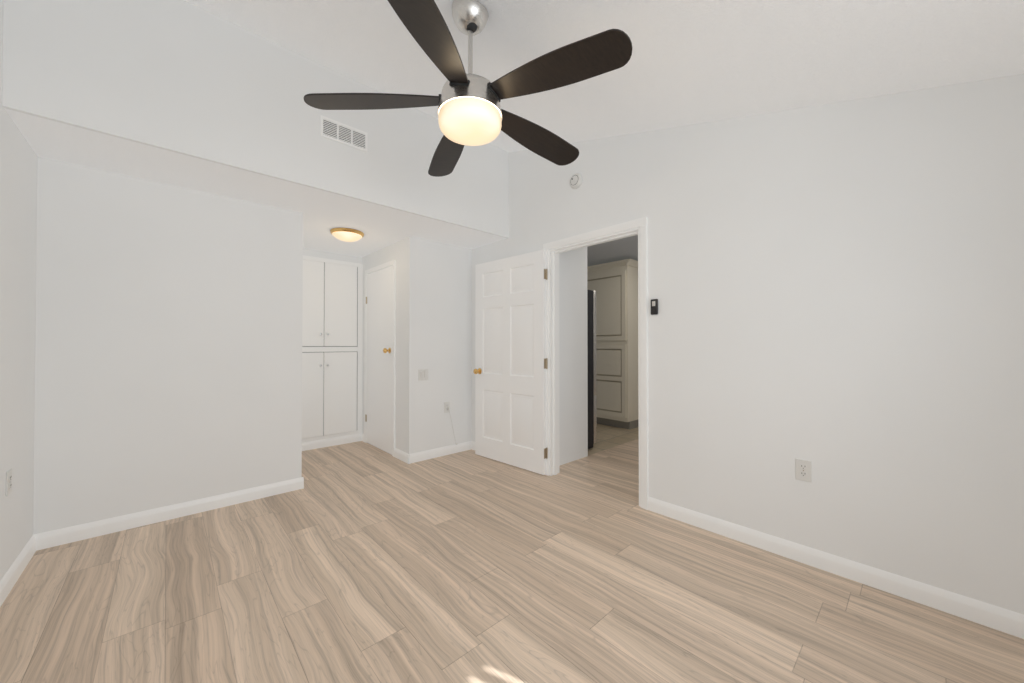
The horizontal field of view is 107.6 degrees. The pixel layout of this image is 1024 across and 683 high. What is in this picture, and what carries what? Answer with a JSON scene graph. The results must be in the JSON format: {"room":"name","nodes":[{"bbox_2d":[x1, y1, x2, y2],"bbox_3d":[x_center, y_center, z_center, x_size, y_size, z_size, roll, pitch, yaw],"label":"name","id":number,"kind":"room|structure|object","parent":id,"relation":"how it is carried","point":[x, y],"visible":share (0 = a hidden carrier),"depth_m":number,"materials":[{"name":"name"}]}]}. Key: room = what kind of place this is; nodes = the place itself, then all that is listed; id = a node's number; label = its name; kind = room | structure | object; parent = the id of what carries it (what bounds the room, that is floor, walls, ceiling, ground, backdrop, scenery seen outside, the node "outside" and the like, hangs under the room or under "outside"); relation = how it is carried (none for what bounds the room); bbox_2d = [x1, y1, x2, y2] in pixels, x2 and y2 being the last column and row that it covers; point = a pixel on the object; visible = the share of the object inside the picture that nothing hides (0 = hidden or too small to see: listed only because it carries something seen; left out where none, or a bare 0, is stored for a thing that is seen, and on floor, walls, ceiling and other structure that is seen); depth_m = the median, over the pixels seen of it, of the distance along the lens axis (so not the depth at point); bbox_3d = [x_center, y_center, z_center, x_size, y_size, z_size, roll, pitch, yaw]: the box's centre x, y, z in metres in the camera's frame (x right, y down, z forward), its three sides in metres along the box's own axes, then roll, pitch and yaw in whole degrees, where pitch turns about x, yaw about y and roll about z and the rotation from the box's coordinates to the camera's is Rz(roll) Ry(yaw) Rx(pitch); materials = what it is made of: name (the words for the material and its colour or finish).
{"room":"empty bedroom","nodes":[
{"label":"empty bedroom","id":0,"kind":"room"},
{"bbox_2d":[0,0,37,580],"bbox_3d":[-1.790,-0.535,1.035,0.120,3.450,5.700,0,-1,-43],"label":"wall","id":1,"kind":"structure","parent":0,"point":[18,200],"depth_m":1.89,"materials":[{"name":"paint"}]},
{"bbox_2d":[6,469,11,495],"bbox_3d":[-2.419,0.677,1.804,0.008,0.114,0.070,0,-1,-43],"label":"outlet","id":2,"kind":"object","parent":1,"relation":"attached to","point":[8,482],"visible":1,"depth_m":1.79,"materials":[{"name":"white plastic"}]},
{"bbox_2d":[0,533,39,606],"bbox_3d":[-1.318,1.140,0.605,0.014,0.092,4.210,0,-1,-43],"label":"baseboard","id":3,"kind":"structure","parent":1,"relation":"attached to","point":[18,566],"depth_m":1.90,"materials":[{"name":"white wood"}]},
{"bbox_2d":[33,157,302,534],"bbox_3d":[-2.274,0.070,2.663,1.380,2.270,0.100,0,-1,-43],"label":"wall","id":4,"kind":"structure","parent":0,"point":[168,356],"depth_m":2.49,"materials":[{"name":"paint"}]},
{"bbox_2d":[40,477,303,549],"bbox_3d":[-2.219,1.158,2.626,1.364,0.092,0.014,0,-1,-43],"label":"baseboard","id":5,"kind":"structure","parent":4,"relation":"attached to","point":[53,538],"depth_m":2.50,"materials":[{"name":"white wood"}]},
{"bbox_2d":[2,0,508,237],"bbox_3d":[-1.211,-1.654,2.801,3.110,1.180,0.100,0,-1,-43],"label":"wall","id":6,"kind":"structure","parent":0,"point":[183,77],"depth_m":2.25,"materials":[{"name":"paint"}]},
{"bbox_2d":[320,115,366,151],"bbox_3d":[-1.214,-1.506,2.722,0.326,0.143,0.009,0,-1,-43],"label":"air vent","id":7,"kind":"object","parent":6,"relation":"in","point":[337,131],"visible":1,"depth_m":2.71,"materials":[{"name":"white metal"}]},
{"bbox_2d":[4,108,506,257],"bbox_3d":[-1.862,-1.107,3.505,3.110,0.100,1.975,0,-1,-43],"label":"ceiling","id":8,"kind":"structure","parent":0,"point":[325,213],"depth_m":2.61,"materials":[{"name":"white paint"}]},
{"bbox_2d":[330,228,363,241],"bbox_3d":[-1.594,-1.013,3.625,0.304,0.085,0.304,0,-1,-43],"label":"flush-mount ceiling light","id":9,"kind":"object","parent":8,"relation":"attached to","point":[347,235],"visible":1,"depth_m":3.54,"materials":[{"name":"white glass"}]},
{"bbox_2d":[303,248,361,263],"bbox_3d":[-2.490,0.084,4.176,3.110,2.270,0.120,0,-1,-43],"label":"wall","id":10,"kind":"structure","parent":0,"point":[326,255],"depth_m":4.43,"materials":[{"name":"paint"}]},
{"bbox_2d":[362,236,471,454],"bbox_3d":[-1.165,0.086,4.464,0.770,2.270,1.250,0,-1,-43],"label":"wall","id":11,"kind":"structure","parent":0,"point":[433,332],"depth_m":3.95,"materials":[{"name":"paint"}]},
{"bbox_2d":[365,266,392,453],"bbox_3d":[-1.543,0.199,4.244,0.081,2.018,0.718,0,-1,-43],"label":"closet door","id":12,"kind":"structure","parent":11,"relation":"in","point":[378,414],"depth_m":4.24,"materials":[{"name":"white wood"}]},
{"bbox_2d":[364,260,395,456],"bbox_3d":[-1.516,0.177,4.264,0.016,2.085,0.808,0,-1,-43],"label":"trim","id":13,"kind":"structure","parent":11,"relation":"attached to","point":[382,266],"depth_m":3.99,"materials":[{"name":"white wood"}]},
{"bbox_2d":[394,448,407,461],"bbox_3d":[-1.142,1.170,3.850,0.014,0.092,0.290,0,-1,-43],"label":"baseboard","id":14,"kind":"structure","parent":11,"relation":"attached to","point":[398,454],"depth_m":3.86,"materials":[{"name":"white wood"}]},
{"bbox_2d":[418,369,427,380],"bbox_3d":[-0.906,0.341,3.841,0.116,0.114,0.014,0,-1,-43],"label":"light switch","id":15,"kind":"object","parent":11,"relation":"attached to","point":[422,374],"visible":1,"depth_m":3.83,"materials":[{"name":"white plastic"}]},
{"bbox_2d":[404,441,471,463],"bbox_3d":[-0.750,1.171,3.977,0.764,0.092,0.014,0,-1,-43],"label":"baseboard","id":16,"kind":"structure","parent":11,"relation":"attached to","point":[451,449],"depth_m":3.94,"materials":[{"name":"white wood"}]},
{"bbox_2d":[444,402,449,412],"bbox_3d":[-0.699,0.708,4.032,0.070,0.114,0.008,0,-1,-43],"label":"outlet","id":17,"kind":"object","parent":11,"relation":"attached to","point":[446,406],"visible":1,"depth_m":4.03,"materials":[{"name":"white plastic"}]},
{"bbox_2d":[0,439,1023,682],"bbox_3d":[0.459,1.239,3.087,6.230,0.060,5.700,0,-1,-43],"label":"floor","id":18,"kind":"structure","parent":0,"point":[359,562],"depth_m":1.74,"materials":[{"name":"brown wood"}]},
{"bbox_2d":[302,255,362,450],"bbox_3d":[-2.197,0.128,4.308,0.956,2.185,0.081,0,-1,-43],"label":"tall cabinet","id":19,"kind":"object","parent":18,"relation":"on","point":[332,335],"visible":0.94,"depth_m":4.38,"materials":[{"name":"white wood"}]},
{"bbox_2d":[559,247,587,464],"bbox_3d":[0.541,0.005,3.813,0.620,2.420,0.100,0,-1,-43],"label":"wall","id":20,"kind":"structure","parent":0,"point":[573,395],"depth_m":3.82,"materials":[{"name":"paint"}]},
{"bbox_2d":[185,0,1023,151],"bbox_3d":[0.042,-1.502,1.438,3.350,1.151,3.800,0,-1,-43],"label":"ceiling","id":21,"kind":"structure","parent":0,"point":[690,62],"depth_m":1.82,"materials":[{"name":"white paint"}]},
{"bbox_2d":[304,0,631,176],"bbox_3d":[-0.150,-1.275,1.793,1.376,0.611,1.422,0,-1,-43],"label":"ceiling fan","id":22,"kind":"object","parent":21,"relation":"hanging from","point":[471,112],"visible":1,"depth_m":1.64,"materials":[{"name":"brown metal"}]},
{"bbox_2d":[587,235,637,265],"bbox_3d":[0.943,-1.243,5.057,2.880,0.100,3.950,0,-1,-43],"label":"ceiling","id":23,"kind":"structure","parent":0,"point":[616,250],"depth_m":4.97,"materials":[{"name":"white paint"}]},
{"bbox_2d":[588,424,638,454],"bbox_3d":[0.503,1.261,5.513,2.880,0.060,2.650,0,-1,-43],"label":"floor","id":24,"kind":"structure","parent":0,"point":[608,437],"depth_m":4.78,"materials":[{"name":"beige tile"}]},
{"bbox_2d":[587,290,596,448],"bbox_3d":[0.423,0.320,4.346,0.831,1.800,0.831,0,-1,-43],"label":"fridge","id":25,"kind":"object","parent":24,"relation":"on","point":[591,344],"visible":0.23,"depth_m":4.22,"materials":[{"name":"grey metal"}]},
{"bbox_2d":[587,259,638,428],"bbox_3d":[1.549,0.050,5.664,0.650,2.365,0.880,0,-1,-43],"label":"pantry cabinet","id":26,"kind":"object","parent":24,"relation":"on","point":[614,285],"visible":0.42,"depth_m":5.34,"materials":[{"name":"grey wood"}]},
{"bbox_2d":[472,73,1023,614],"bbox_3d":[0.509,-0.514,3.306,0.120,3.450,5.930,0,-1,-43],"label":"wall","id":27,"kind":"structure","parent":0,"point":[836,289],"depth_m":1.93,"materials":[{"name":"paint"}]},
{"bbox_2d":[473,249,547,474],"bbox_3d":[-0.038,0.188,3.706,0.954,2.030,0.185,-1,-1,44],"label":"door","id":28,"kind":"structure","parent":27,"relation":"in","point":[511,364],"depth_m":3.65,"materials":[{"name":"white wood"}]},
{"bbox_2d":[570,173,582,188],"bbox_3d":[0.535,-1.361,3.168,0.037,0.124,0.124,0,-1,-43],"label":"smoke detector","id":29,"kind":"object","parent":27,"relation":"attached to","point":[576,179],"visible":0.98,"depth_m":3.15,"materials":[{"name":"white plastic"}]},
{"bbox_2d":[543,217,647,509],"bbox_3d":[0.684,0.156,3.111,0.156,2.105,1.005,0,-1,-43],"label":"door frame","id":30,"kind":"structure","parent":27,"relation":"attached to","point":[552,343],"depth_m":3.05,"materials":[{"name":"white wood"}]},
{"bbox_2d":[651,299,657,314],"bbox_3d":[1.009,-0.245,2.656,0.020,0.110,0.050,0,-1,-43],"label":"thermostat","id":31,"kind":"object","parent":27,"relation":"attached to","point":[654,306],"visible":1,"depth_m":2.65,"materials":[{"name":"black plastic"}]},
{"bbox_2d":[796,458,811,481],"bbox_3d":[1.582,0.699,2.033,0.008,0.114,0.070,0,-1,-43],"label":"outlet","id":32,"kind":"object","parent":27,"relation":"attached to","point":[803,470],"visible":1,"depth_m":2.03,"materials":[{"name":"white plastic"}]},
{"bbox_2d":[648,496,1023,638],"bbox_3d":[1.681,1.152,1.919,0.014,0.092,2.084,0,-1,-43],"label":"baseboard","id":33,"kind":"structure","parent":27,"relation":"attached to","point":[1010,622],"depth_m":1.85,"materials":[{"name":"white wood"}]}
]}

